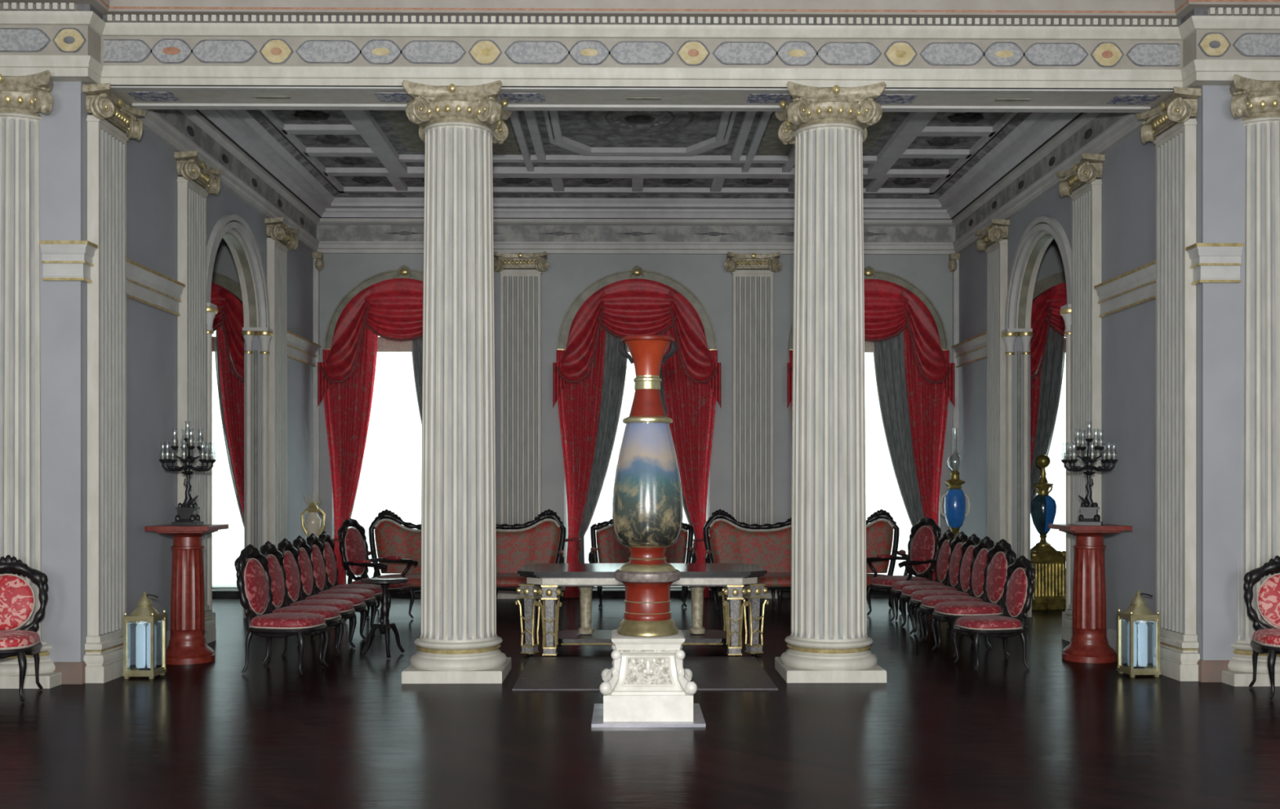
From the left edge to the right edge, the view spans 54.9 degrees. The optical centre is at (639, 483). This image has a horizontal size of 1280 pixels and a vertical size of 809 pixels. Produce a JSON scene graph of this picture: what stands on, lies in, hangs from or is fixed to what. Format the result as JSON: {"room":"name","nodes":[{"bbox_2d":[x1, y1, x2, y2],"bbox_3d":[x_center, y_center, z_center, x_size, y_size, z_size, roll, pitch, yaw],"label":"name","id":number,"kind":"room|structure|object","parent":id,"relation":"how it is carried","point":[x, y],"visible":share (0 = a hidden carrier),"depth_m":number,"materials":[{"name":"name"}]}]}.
{"room":"historic interior","nodes":[
{"label":"historic interior","id":0,"kind":"room"},
{"bbox_2d":[38,81,313,662],"bbox_3d":[-6.393,-1.540,13.146,4.020,6.200,7.172,0,0,-1],"label":"wall","id":1,"kind":"structure","parent":0,"point":[152,175],"depth_m":10.60,"materials":[{"name":"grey paint"}]},
{"bbox_2d":[39,240,97,283],"bbox_3d":[-4.439,-1.719,9.588,0.370,0.298,0.190,0,0,-1],"label":"trim","id":2,"kind":"structure","parent":1,"relation":"attached to","point":[62,260],"depth_m":9.54,"materials":[{"name":"grey paint"}]},
{"bbox_2d":[53,630,170,684],"bbox_3d":[-4.778,1.460,13.154,0.850,0.200,7.190,0,0,-1],"label":"baseboard","id":3,"kind":"structure","parent":1,"relation":"attached to","point":[73,673],"depth_m":9.56,"materials":[{"name":"grey paint"}]},
{"bbox_2d":[126,257,185,315],"bbox_3d":[-4.313,-1.719,10.904,0.090,0.298,1.380,0,0,-1],"label":"trim","id":4,"kind":"structure","parent":1,"relation":"attached to","point":[145,286],"depth_m":10.91,"materials":[{"name":"grey paint"}]},
{"bbox_2d":[173,150,222,644],"bbox_3d":[-4.250,-0.778,11.896,0.230,4.677,0.784,0,0,-1],"label":"fluted pilaster","id":5,"kind":"object","parent":1,"relation":"attached to","point":[196,176],"visible":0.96,"depth_m":11.79,"materials":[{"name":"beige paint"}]},
{"bbox_2d":[206,213,273,626],"bbox_3d":[-4.432,-0.665,13.373,0.347,4.450,2.180,0,0,-1],"label":"trim","id":6,"kind":"structure","parent":1,"relation":"attached to","point":[224,227],"depth_m":14.23,"materials":[{"name":"grey paint"}]},
{"bbox_2d":[264,217,299,608],"bbox_3d":[-4.282,-0.778,14.786,0.230,4.677,0.784,0,0,-1],"label":"fluted pilaster","id":7,"kind":"object","parent":1,"relation":"attached to","point":[279,234],"visible":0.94,"depth_m":14.68,"materials":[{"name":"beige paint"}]},
{"bbox_2d":[287,330,320,367],"bbox_3d":[-4.367,-1.719,15.904,0.090,0.298,1.700,0,0,-1],"label":"trim","id":8,"kind":"structure","parent":1,"relation":"attached to","point":[300,349],"depth_m":15.92,"materials":[{"name":"grey paint"}]},
{"bbox_2d":[257,109,1020,194],"bbox_3d":[-0.005,-3.910,13.431,16.400,0.180,7.340,0,0,-1],"label":"ceiling","id":9,"kind":"structure","parent":0,"point":[357,151],"depth_m":14.33,"materials":[{"name":"grey paint"}]},
{"bbox_2d":[212,237,1066,591],"bbox_3d":[-0.044,-1.540,16.976,16.400,6.200,0.350,0,0,-1],"label":"wall","id":10,"kind":"structure","parent":0,"point":[566,275],"depth_m":16.81,"materials":[{"name":"grey paint"}]},
{"bbox_2d":[211,271,242,301],"bbox_3d":[-6.062,-0.748,16.821,2.170,4.416,0.388,0,0,-1],"label":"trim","id":11,"kind":"structure","parent":10,"relation":"in","point":[226,282],"depth_m":16.69,"materials":[{"name":"grey paint"}]},
{"bbox_2d":[210,282,244,382],"bbox_3d":[-6.059,-1.875,16.553,2.260,1.750,0.354,0,0,-1],"label":"swag","id":12,"kind":"object","parent":11,"relation":"attached to","point":[229,314],"visible":0.2,"depth_m":16.49,"materials":[{"name":"red fabric"}]},
{"bbox_2d":[214,324,244,526],"bbox_3d":[-5.359,-0.420,16.596,0.778,3.940,0.212,0,0,-1],"label":"curtain","id":13,"kind":"object","parent":12,"relation":"hanging from","point":[230,388],"visible":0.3,"depth_m":16.62,"materials":[{"name":"red fabric"}]},
{"bbox_2d":[212,330,244,589],"bbox_3d":[-6.063,-0.660,16.862,1.940,4.220,0.073,0,0,-1],"label":"window","id":14,"kind":"structure","parent":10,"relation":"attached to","point":[228,544],"depth_m":16.88,"materials":[{"name":"white glass"}]},
{"bbox_2d":[324,265,423,350],"bbox_3d":[-3.192,-0.748,16.852,2.170,4.416,0.388,0,0,-1],"label":"window","id":15,"kind":"structure","parent":10,"relation":"in","point":[402,273],"depth_m":16.71,"materials":[{"name":"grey paint"}]},
{"bbox_2d":[317,278,422,407],"bbox_3d":[-3.190,-1.875,16.584,2.260,1.750,0.354,0,0,-1],"label":"swag","id":16,"kind":"object","parent":15,"relation":"attached to","point":[392,309],"visible":0.57,"depth_m":16.51,"materials":[{"name":"red fabric"}]},
{"bbox_2d":[322,324,377,584],"bbox_3d":[-3.905,-0.420,16.611,0.750,3.940,0.209,0,0,-1],"label":"curtain","id":17,"kind":"object","parent":16,"relation":"hanging from","point":[348,402],"visible":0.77,"depth_m":16.62,"materials":[{"name":"red fabric"}]},
{"bbox_2d":[411,336,422,424],"bbox_3d":[-2.598,-0.420,16.627,0.997,3.940,0.217,0,0,-1],"label":"curtain","id":18,"kind":"object","parent":16,"relation":"hanging from","point":[416,344],"visible":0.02,"depth_m":16.71,"materials":[{"name":"grey fabric"}]},
{"bbox_2d":[346,335,422,584],"bbox_3d":[-3.193,-0.660,16.893,1.940,4.220,0.073,0,0,-1],"label":"window","id":19,"kind":"structure","parent":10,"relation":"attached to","point":[390,478],"depth_m":16.91,"materials":[{"name":"white glass"}]},
{"bbox_2d":[493,251,548,599],"bbox_3d":[-1.624,-0.778,16.665,0.784,4.677,0.230,0,0,-1],"label":"fluted pilaster","id":20,"kind":"object","parent":10,"relation":"attached to","point":[521,273],"visible":0.89,"depth_m":16.70,"materials":[{"name":"beige paint"}]},
{"bbox_2d":[311,251,959,536],"bbox_3d":[-0.041,-0.780,16.727,8.760,4.680,0.147,0,0,-1],"label":"trim","id":21,"kind":"structure","parent":10,"relation":"attached to","point":[953,258],"depth_m":16.70,"materials":[{"name":"grey paint"}]},
{"bbox_2d":[556,265,716,563],"bbox_3d":[-0.043,-0.748,16.887,2.170,4.416,0.388,0,0,-1],"label":"window","id":22,"kind":"structure","parent":10,"relation":"in","point":[565,326],"depth_m":16.75,"materials":[{"name":"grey paint"}]},
{"bbox_2d":[552,278,720,408],"bbox_3d":[-0.040,-1.875,16.619,2.260,1.750,0.354,0,0,-1],"label":"swag","id":23,"kind":"object","parent":22,"relation":"attached to","point":[633,306],"visible":1,"depth_m":16.55,"materials":[{"name":"red fabric"}]},
{"bbox_2d":[556,325,627,598],"bbox_3d":[-0.642,-0.420,16.648,0.977,3.940,0.217,0,0,-1],"label":"curtain","id":24,"kind":"object","parent":23,"relation":"hanging from","point":[589,409],"visible":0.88,"depth_m":16.68,"materials":[{"name":"red fabric"}]},
{"bbox_2d":[556,325,605,598],"bbox_3d":[-0.795,-0.420,16.657,0.670,3.940,0.070,0,0,-1],"label":"drape","id":25,"kind":"object","parent":24,"relation":"hanging from","point":[581,405],"depth_m":16.67,"materials":[{"name":"red fabric"}]},
{"bbox_2d":[659,325,717,597],"bbox_3d":[0.611,-0.420,16.663,0.880,3.940,0.223,0,0,-1],"label":"curtain","id":26,"kind":"object","parent":23,"relation":"hanging from","point":[691,406],"visible":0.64,"depth_m":16.68,"materials":[{"name":"red fabric"}]},
{"bbox_2d":[566,348,707,588],"bbox_3d":[-0.043,-0.660,16.927,1.940,4.220,0.073,0,0,-1],"label":"roller blind","id":27,"kind":"object","parent":22,"relation":"attached to","point":[603,510],"visible":0.02,"depth_m":16.94,"materials":[{"name":"white fabric"}]},
{"bbox_2d":[212,590,1066,598],"bbox_3d":[-0.042,1.510,16.791,16.000,0.100,0.020,0,0,-1],"label":"baseboard","id":28,"kind":"structure","parent":10,"relation":"attached to","point":[606,593],"depth_m":16.78,"materials":[{"name":"brown wood"}]},
{"bbox_2d":[133,106,1146,254],"bbox_3d":[-0.006,-3.520,13.536,8.760,0.800,6.530,0,0,-1],"label":"trim","id":29,"kind":"structure","parent":10,"relation":"attached to","point":[1017,166],"depth_m":16.45,"materials":[{"name":"grey paint"}]},
{"bbox_2d":[724,251,782,598],"bbox_3d":[1.526,-0.778,16.699,0.784,4.677,0.230,0,0,-1],"label":"fluted pilaster","id":30,"kind":"object","parent":10,"relation":"attached to","point":[753,290],"visible":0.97,"depth_m":16.73,"materials":[{"name":"beige paint"}]},
{"bbox_2d":[788,266,948,353],"bbox_3d":[3.107,-0.748,16.921,2.170,4.416,0.388,0,0,-1],"label":"window","id":31,"kind":"structure","parent":10,"relation":"in","point":[871,273],"depth_m":16.79,"materials":[{"name":"grey paint"}]},
{"bbox_2d":[786,279,955,408],"bbox_3d":[3.110,-1.875,16.653,2.260,1.750,0.354,0,0,-1],"label":"swag","id":32,"kind":"object","parent":31,"relation":"attached to","point":[890,308],"visible":0.59,"depth_m":16.59,"materials":[{"name":"red fabric"}]},
{"bbox_2d":[789,350,792,416],"bbox_3d":[2.537,-0.420,16.681,1.035,3.940,0.209,0,0,-1],"label":"curtain","id":33,"kind":"object","parent":32,"relation":"hanging from","point":[790,351],"visible":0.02,"depth_m":16.67,"materials":[{"name":"red fabric"}]},
{"bbox_2d":[872,326,949,581],"bbox_3d":[3.682,-0.420,16.693,1.035,3.940,0.210,0,0,-1],"label":"curtain","id":34,"kind":"object","parent":32,"relation":"hanging from","point":[913,409],"visible":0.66,"depth_m":16.75,"materials":[{"name":"red fabric"}]},
{"bbox_2d":[903,326,949,581],"bbox_3d":[3.884,-0.420,16.708,0.630,3.940,0.070,0,0,-1],"label":"drape","id":35,"kind":"object","parent":34,"relation":"hanging from","point":[926,403],"depth_m":16.72,"materials":[{"name":"fabric"}]},
{"bbox_2d":[864,340,914,576],"bbox_3d":[3.107,-0.660,16.961,1.940,4.220,0.073,0,0,-1],"label":"window","id":36,"kind":"structure","parent":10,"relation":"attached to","point":[882,491],"depth_m":16.98,"materials":[{"name":"white glass"}]},
{"bbox_2d":[1030,337,1066,588],"bbox_3d":[5.987,-0.660,16.992,1.940,4.220,0.073,0,0,-1],"label":"roller blind","id":37,"kind":"object","parent":10,"relation":"attached to","point":[1055,472],"visible":0.02,"depth_m":17.00,"materials":[{"name":"white fabric"}]},
{"bbox_2d":[1032,271,1066,299],"bbox_3d":[5.987,-0.748,16.952,2.170,4.416,0.388,0,0,-1],"label":"window","id":38,"kind":"structure","parent":10,"relation":"in","point":[1047,282],"depth_m":16.81,"materials":[{"name":"paint"}]},
{"bbox_2d":[1030,281,1066,382],"bbox_3d":[5.990,-1.875,16.684,2.260,1.750,0.354,0,0,-1],"label":"swag","id":39,"kind":"object","parent":38,"relation":"attached to","point":[1046,307],"visible":0.19,"depth_m":16.61,"materials":[{"name":"red fabric"}]},
{"bbox_2d":[1030,326,1065,502],"bbox_3d":[5.347,-0.420,16.712,0.896,3.940,0.212,0,0,-1],"label":"curtain","id":40,"kind":"object","parent":39,"relation":"hanging from","point":[1045,388],"visible":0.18,"depth_m":16.79,"materials":[{"name":"grey fabric"}]},
{"bbox_2d":[1030,362,1040,473],"bbox_3d":[5.184,-0.420,16.722,0.570,3.940,0.070,0,0,-1],"label":"drape","id":41,"kind":"object","parent":40,"relation":"hanging from","point":[1035,385],"depth_m":16.74,"materials":[{"name":"red fabric"}]},
{"bbox_2d":[0,597,1279,808],"bbox_3d":[0.077,1.620,5.801,18.000,0.120,23.600,0,0,-1],"label":"floor","id":42,"kind":"structure","parent":0,"point":[1056,732],"depth_m":7.56,"materials":[{"name":"brown wood"}]},
{"bbox_2d":[0,555,48,702],"bbox_3d":[-4.702,1.046,8.996,0.620,1.017,0.679,0,0,-11],"label":"chair","id":43,"kind":"object","parent":42,"relation":"on","point":[17,597],"visible":1,"depth_m":9.22,"materials":[{"name":"red fabric"}]},
{"bbox_2d":[0,70,62,688],"bbox_3d":[-4.876,-0.791,9.748,0.819,4.701,0.819,0,0,-1],"label":"fluted column","id":44,"kind":"structure","parent":42,"relation":"on","point":[22,98],"depth_m":9.49,"materials":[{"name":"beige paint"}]},
{"bbox_2d":[82,82,146,683],"bbox_3d":[-4.229,-0.778,9.946,0.230,4.677,0.784,0,0,-1],"label":"fluted pilaster","id":45,"kind":"object","parent":42,"relation":"on","point":[109,117],"visible":0.99,"depth_m":9.83,"materials":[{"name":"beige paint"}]},
{"bbox_2d":[123,591,166,679],"bbox_3d":[-3.988,1.215,9.937,0.248,0.690,0.248,0,0,2],"label":"brass lantern","id":46,"kind":"object","parent":42,"relation":"on","point":[134,632],"visible":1,"depth_m":9.92,"materials":[{"name":"gold metal"}]},
{"bbox_2d":[144,524,228,664],"bbox_3d":[-3.967,0.965,10.818,0.540,1.190,0.540,0,0,-1],"label":"pedestal","id":47,"kind":"object","parent":42,"relation":"on","point":[188,645],"visible":0.94,"depth_m":10.70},
{"bbox_2d":[159,422,216,525],"bbox_3d":[-3.967,-0.087,10.818,0.446,0.915,0.446,0,0,11],"label":"candelabra","id":48,"kind":"object","parent":47,"relation":"on","point":[187,512],"visible":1,"depth_m":10.77,"materials":[{"name":"black metal"}]},
{"bbox_2d":[163,458,171,462],"bbox_3d":[-4.079,-0.193,10.646,0.068,0.036,0.068,0,0,-1],"label":"candle cup","id":49,"kind":"object","parent":48,"relation":"on","point":[167,460],"depth_m":10.63,"materials":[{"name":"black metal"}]},
{"bbox_2d":[170,445,178,449],"bbox_3d":[-4.057,-0.308,10.755,0.068,0.036,0.068,0,0,-1],"label":"candle cup","id":50,"kind":"object","parent":48,"relation":"on","point":[174,447],"depth_m":10.73,"materials":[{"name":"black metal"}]},
{"bbox_2d":[183,437,191,442],"bbox_3d":[-3.967,-0.378,10.818,0.068,0.036,0.068,0,0,-1],"label":"candle cup","id":51,"kind":"object","parent":48,"relation":"on","point":[185,439],"depth_m":10.80,"materials":[{"name":"black metal"}]},
{"bbox_2d":[186,445,195,449],"bbox_3d":[-3.904,-0.308,10.728,0.068,0.036,0.068,0,0,-1],"label":"candle cup","id":52,"kind":"object","parent":48,"relation":"on","point":[190,447],"depth_m":10.71,"materials":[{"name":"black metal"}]},
{"bbox_2d":[196,446,204,450],"bbox_3d":[-3.877,-0.308,10.881,0.068,0.036,0.068,0,0,-1],"label":"candle cup","id":53,"kind":"object","parent":48,"relation":"on","point":[202,448],"depth_m":10.86,"materials":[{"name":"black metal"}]},
{"bbox_2d":[208,458,216,463],"bbox_3d":[-3.767,-0.193,10.861,0.068,0.036,0.068,0,0,-1],"label":"candle cup","id":54,"kind":"object","parent":48,"relation":"on","point":[211,460],"depth_m":10.84,"materials":[{"name":"black metal"}]},
{"bbox_2d":[234,544,330,675],"bbox_3d":[-2.962,1.031,10.235,0.688,1.047,0.553,0,0,11],"label":"chair","id":55,"kind":"object","parent":42,"relation":"on","point":[254,580],"visible":1,"depth_m":10.12,"materials":[{"name":"red fabric"}]},
{"bbox_2d":[259,541,344,664],"bbox_3d":[-2.978,1.031,10.832,0.688,1.047,0.553,0,0,6],"label":"chair","id":56,"kind":"object","parent":42,"relation":"on","point":[279,589],"visible":0.63,"depth_m":10.80,"materials":[{"name":"red fabric"}]},
{"bbox_2d":[277,537,356,653],"bbox_3d":[-2.995,1.031,11.421,0.688,1.047,0.553,0,0,4],"label":"chair","id":57,"kind":"object","parent":42,"relation":"on","point":[294,583],"visible":0.68,"depth_m":11.37,"materials":[{"name":"red fabric"}]},
{"bbox_2d":[293,535,367,644],"bbox_3d":[-3.021,1.031,12.010,0.688,1.047,0.553,0,0,2],"label":"chair","id":58,"kind":"object","parent":42,"relation":"on","point":[308,579],"visible":0.62,"depth_m":11.95,"materials":[{"name":"red fabric"}]},
{"bbox_2d":[306,533,377,636],"bbox_3d":[-3.048,1.031,12.589,0.688,1.047,0.553,0,0,2],"label":"chair","id":59,"kind":"object","parent":42,"relation":"on","point":[317,558],"visible":0.62,"depth_m":12.52,"materials":[{"name":"red fabric"}]},
{"bbox_2d":[318,530,382,626],"bbox_3d":[-3.074,1.031,13.169,0.687,1.047,0.553,0,0,1],"label":"chair","id":60,"kind":"object","parent":42,"relation":"on","point":[331,570],"visible":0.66,"depth_m":13.08,"materials":[{"name":"red fabric"}]},
{"bbox_2d":[337,518,417,623],"bbox_3d":[-2.991,0.976,13.981,0.747,1.157,0.776,0,0,17],"label":"armchair","id":61,"kind":"object","parent":42,"relation":"on","point":[353,546],"visible":0.67,"depth_m":13.96,"materials":[{"name":"red fabric"}]},
{"bbox_2d":[360,577,408,657],"bbox_3d":[-2.307,1.208,11.124,0.432,0.690,0.422,0,0,-1],"label":"table","id":62,"kind":"object","parent":42,"relation":"on","point":[384,627],"visible":1,"depth_m":11.10,"materials":[{"name":"black wood"}]},
{"bbox_2d":[401,80,511,684],"bbox_3d":[-1.468,-0.791,9.985,0.819,4.701,0.819,0,0,-1],"label":"fluted column","id":63,"kind":"structure","parent":42,"relation":"on","point":[458,642],"depth_m":9.74,"materials":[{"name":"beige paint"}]},
{"bbox_2d":[363,509,566,608],"bbox_3d":[-2.153,0.941,15.058,2.483,1.231,0.900,0,0,-1],"label":"sofa","id":64,"kind":"object","parent":42,"relation":"on","point":[537,543],"visible":0.43,"depth_m":15.34,"materials":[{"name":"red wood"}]},
{"bbox_2d":[515,563,768,657],"bbox_3d":[0.016,1.173,11.501,2.293,0.775,1.160,0,0,-1],"label":"table","id":65,"kind":"object","parent":42,"relation":"on","point":[733,577],"visible":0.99,"depth_m":11.11,"materials":[{"name":"stone"}]},
{"bbox_2d":[557,630,726,643],"bbox_3d":[0.016,1.435,11.501,1.720,0.050,0.680,0,0,-1],"label":"shelf","id":66,"kind":"object","parent":65,"relation":"attached to","point":[563,636],"depth_m":11.29,"materials":[{"name":"stone"}]},
{"bbox_2d":[588,519,696,607],"bbox_3d":[0.030,0.946,15.755,1.365,1.221,0.828,0,0,-1],"label":"settee","id":67,"kind":"object","parent":42,"relation":"on","point":[610,550],"visible":0.26,"depth_m":16.00,"materials":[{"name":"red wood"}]},
{"bbox_2d":[511,656,777,690],"bbox_3d":[0.030,1.554,10.141,2.000,0.012,1.720,0,0,-1],"label":"floor mat","id":68,"kind":"object","parent":42,"relation":"on","point":[709,673],"visible":0.71,"depth_m":10.05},
{"bbox_2d":[591,629,705,727],"bbox_3d":[0.051,1.282,8.241,0.730,0.556,0.730,0,0,-1],"label":"stone pedestal","id":69,"kind":"object","parent":42,"relation":"on","point":[647,684],"visible":1,"depth_m":8.01,"materials":[{"name":"white stone"}]},
{"bbox_2d":[612,334,683,636],"bbox_3d":[0.051,0.017,8.241,0.471,1.974,0.471,0,0,-43],"label":"vase","id":70,"kind":"object","parent":69,"relation":"on","point":[647,505],"visible":1,"depth_m":8.10,"materials":[{"name":"multicoloured ceramic"}]},
{"bbox_2d":[702,509,908,613],"bbox_3d":[2.027,0.941,15.104,2.483,1.231,0.900,0,0,-1],"label":"sofa","id":71,"kind":"object","parent":42,"relation":"on","point":[731,541],"visible":0.49,"depth_m":15.38,"materials":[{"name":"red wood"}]},
{"bbox_2d":[774,80,886,683],"bbox_3d":[1.532,-0.791,10.017,0.819,4.701,0.819,0,0,-1],"label":"fluted column","id":72,"kind":"structure","parent":42,"relation":"on","point":[828,642],"depth_m":9.77,"materials":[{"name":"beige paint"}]},
{"bbox_2d":[866,516,941,620],"bbox_3d":[3.072,0.976,14.351,0.747,1.157,0.776,0,0,-25],"label":"armchair","id":73,"kind":"object","parent":42,"relation":"on","point":[922,544],"visible":0.83,"depth_m":14.35,"materials":[{"name":"red fabric"}]},
{"bbox_2d":[888,528,955,626],"bbox_3d":[3.124,1.031,13.637,0.688,1.047,0.553,0,0,-5],"label":"chair","id":74,"kind":"object","parent":42,"relation":"on","point":[943,553],"visible":0.67,"depth_m":13.58,"materials":[{"name":"red fabric"}]},
{"bbox_2d":[899,531,968,633],"bbox_3d":[3.110,1.031,13.037,0.688,1.047,0.553,0,0,-5],"label":"chair","id":75,"kind":"object","parent":42,"relation":"on","point":[954,557],"visible":0.53,"depth_m":12.99,"materials":[{"name":"red fabric"}]},
{"bbox_2d":[907,533,980,640],"bbox_3d":[3.077,1.031,12.437,0.688,1.047,0.553,0,0,-6],"label":"chair","id":76,"kind":"object","parent":42,"relation":"on","point":[964,574],"visible":0.62,"depth_m":12.40,"materials":[{"name":"red fabric"}]},
{"bbox_2d":[917,536,994,648],"bbox_3d":[3.043,1.031,11.837,0.688,1.047,0.553,0,0,-8],"label":"chair","id":77,"kind":"object","parent":42,"relation":"on","point":[976,580],"visible":0.64,"depth_m":11.81,"materials":[{"name":"red fabric"}]},
{"bbox_2d":[929,538,1016,657],"bbox_3d":[3.029,1.031,11.239,0.688,1.047,0.553,0,0,-11],"label":"chair","id":78,"kind":"object","parent":42,"relation":"on","point":[997,562],"visible":0.84,"depth_m":11.17,"materials":[{"name":"red fabric"}]},
{"bbox_2d":[951,555,1035,671],"bbox_3d":[2.995,1.084,10.458,0.619,0.942,0.498,0,0,-11],"label":"chair","id":79,"kind":"object","parent":42,"relation":"on","point":[1019,588],"visible":1,"depth_m":10.35,"materials":[{"name":"red fabric"}]},
{"bbox_2d":[1030,454,1057,546],"bbox_3d":[5.053,0.212,15.455,0.320,1.145,0.322,0,0,-1],"label":"urn","id":80,"kind":"object","parent":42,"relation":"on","point":[1043,507],"visible":0.99,"depth_m":15.38,"materials":[{"name":"blue ceramic"}]},
{"bbox_2d":[1030,545,1066,609],"bbox_3d":[5.053,1.173,15.456,0.560,0.775,0.460,0,0,-9],"label":"plinth","id":81,"kind":"object","parent":42,"relation":"on","point":[1049,563],"visible":0.77,"depth_m":15.28,"materials":[{"name":"brown metal"}]},
{"bbox_2d":[1055,152,1105,642],"bbox_3d":[4.272,-0.778,12.005,0.230,4.677,0.784,0,0,-1],"label":"fluted pilaster","id":82,"kind":"object","parent":42,"relation":"on","point":[1083,177],"visible":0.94,"depth_m":11.90,"materials":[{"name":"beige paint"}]},
{"bbox_2d":[1048,524,1132,663],"bbox_3d":[3.972,0.965,10.904,0.540,1.190,0.540,0,0,-1],"label":"pedestal","id":83,"kind":"object","parent":42,"relation":"on","point":[1089,643],"visible":1,"depth_m":10.79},
{"bbox_2d":[1061,421,1118,525],"bbox_3d":[3.972,-0.087,10.904,0.450,0.915,0.450,0,0,-10],"label":"candelabra","id":84,"kind":"object","parent":83,"relation":"on","point":[1089,516],"visible":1,"depth_m":10.86,"materials":[{"name":"black metal"}]},
{"bbox_2d":[1073,446,1081,450],"bbox_3d":[3.864,-0.308,10.885,0.068,0.036,0.068,0,0,25],"label":"candle cup","id":85,"kind":"object","parent":84,"relation":"on","point":[1077,448],"depth_m":10.86,"materials":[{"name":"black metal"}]},
{"bbox_2d":[1088,458,1096,462],"bbox_3d":[3.925,-0.193,10.704,0.068,0.036,0.068,0,0,25],"label":"candle cup","id":86,"kind":"object","parent":84,"relation":"on","point":[1092,460],"depth_m":10.68,"materials":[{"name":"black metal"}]},
{"bbox_2d":[1116,590,1160,677],"bbox_3d":[4.052,1.215,10.024,0.248,0.690,0.248,0,0,-4],"label":"brass lantern","id":87,"kind":"object","parent":42,"relation":"on","point":[1148,631],"visible":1,"depth_m":10.00,"materials":[{"name":"gold metal"}]},
{"bbox_2d":[1222,74,1279,686],"bbox_3d":[4.944,-0.791,9.854,0.819,4.701,0.819,0,0,-1],"label":"fluted column","id":88,"kind":"structure","parent":42,"relation":"on","point":[1258,101],"depth_m":9.60,"materials":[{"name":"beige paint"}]},
{"bbox_2d":[1243,555,1279,699],"bbox_3d":[4.846,1.046,9.099,0.620,1.017,0.679,0,0,9],"label":"chair","id":89,"kind":"object","parent":42,"relation":"on","point":[1266,639],"visible":1,"depth_m":9.33,"materials":[{"name":"red fabric"}]},
{"bbox_3d":[4.001,1.130,15.664,0.344,0.860,0.344,0,0,-1],"label":"stand","id":90,"kind":"object","parent":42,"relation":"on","visible":0},
{"bbox_2d":[939,427,969,537],"bbox_3d":[4.001,0.000,15.664,0.316,1.400,0.270,0,0,36],"label":"lamp","id":91,"kind":"object","parent":90,"relation":"on","point":[954,506],"visible":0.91,"depth_m":15.59,"materials":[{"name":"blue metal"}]},
{"bbox_3d":[-4.129,1.230,15.576,0.344,0.660,0.344,0,0,-1],"label":"stand","id":92,"kind":"object","parent":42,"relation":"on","visible":0},
{"bbox_2d":[300,493,325,545],"bbox_3d":[-4.129,0.520,15.576,0.254,0.761,0.219,0,0,39],"label":"vase","id":93,"kind":"object","parent":92,"relation":"on","point":[313,521],"visible":0.7,"depth_m":15.54,"materials":[{"name":"brown metal"}]},
{"bbox_2d":[959,85,1245,660],"bbox_3d":[6.387,-1.540,13.284,4.020,6.200,7.172,0,0,-1],"label":"wall","id":94,"kind":"structure","parent":0,"point":[1128,176],"depth_m":10.74,"materials":[{"name":"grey paint"}]},
{"bbox_2d":[0,0,1279,112],"bbox_3d":[0.036,-3.870,9.636,18.000,1.540,1.270,0,0,-1],"label":"entablature","id":95,"kind":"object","parent":94,"relation":"attached to","point":[930,55],"depth_m":9.70,"materials":[{"name":"beige paint"}]},
{"bbox_2d":[951,331,986,367],"bbox_3d":[4.302,-1.719,15.998,0.090,0.298,1.700,0,0,-1],"label":"trim","id":96,"kind":"structure","parent":94,"relation":"attached to","point":[973,349],"depth_m":15.99,"materials":[{"name":"grey paint"}]},
{"bbox_2d":[974,218,1009,604],"bbox_3d":[4.240,-0.778,14.895,0.230,4.677,0.784,0,0,-1],"label":"fluted pilaster","id":97,"kind":"object","parent":94,"relation":"attached to","point":[994,236],"visible":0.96,"depth_m":14.70,"materials":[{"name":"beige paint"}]},
{"bbox_2d":[1001,216,1071,626],"bbox_3d":[4.421,-0.665,13.469,0.347,4.450,2.180,0,0,-1],"label":"trim","id":98,"kind":"structure","parent":94,"relation":"attached to","point":[1052,228],"depth_m":14.34,"materials":[{"name":"grey paint"}]},
{"bbox_2d":[977,595,1230,682],"bbox_3d":[4.772,1.460,13.257,0.850,0.200,7.190,0,0,-1],"label":"baseboard","id":99,"kind":"structure","parent":94,"relation":"attached to","point":[1209,671],"depth_m":9.66,"materials":[{"name":"grey paint"}]},
{"bbox_2d":[1093,260,1155,317],"bbox_3d":[4.356,-1.719,10.998,0.090,0.298,1.380,0,0,-1],"label":"trim","id":100,"kind":"structure","parent":94,"relation":"attached to","point":[1135,287],"depth_m":11.00,"materials":[{"name":"grey paint"}]},
{"bbox_2d":[1136,86,1201,681],"bbox_3d":[4.293,-0.778,10.056,0.230,4.677,0.784,0,0,-1],"label":"fluted pilaster","id":101,"kind":"object","parent":94,"relation":"attached to","point":[1173,121],"visible":0.98,"depth_m":9.94,"materials":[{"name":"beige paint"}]},
{"bbox_2d":[1185,242,1244,284],"bbox_3d":[4.511,-1.719,9.684,0.370,0.298,0.190,0,0,-1],"label":"trim","id":102,"kind":"structure","parent":94,"relation":"attached to","point":[1211,263],"depth_m":9.64,"materials":[{"name":"grey paint"}]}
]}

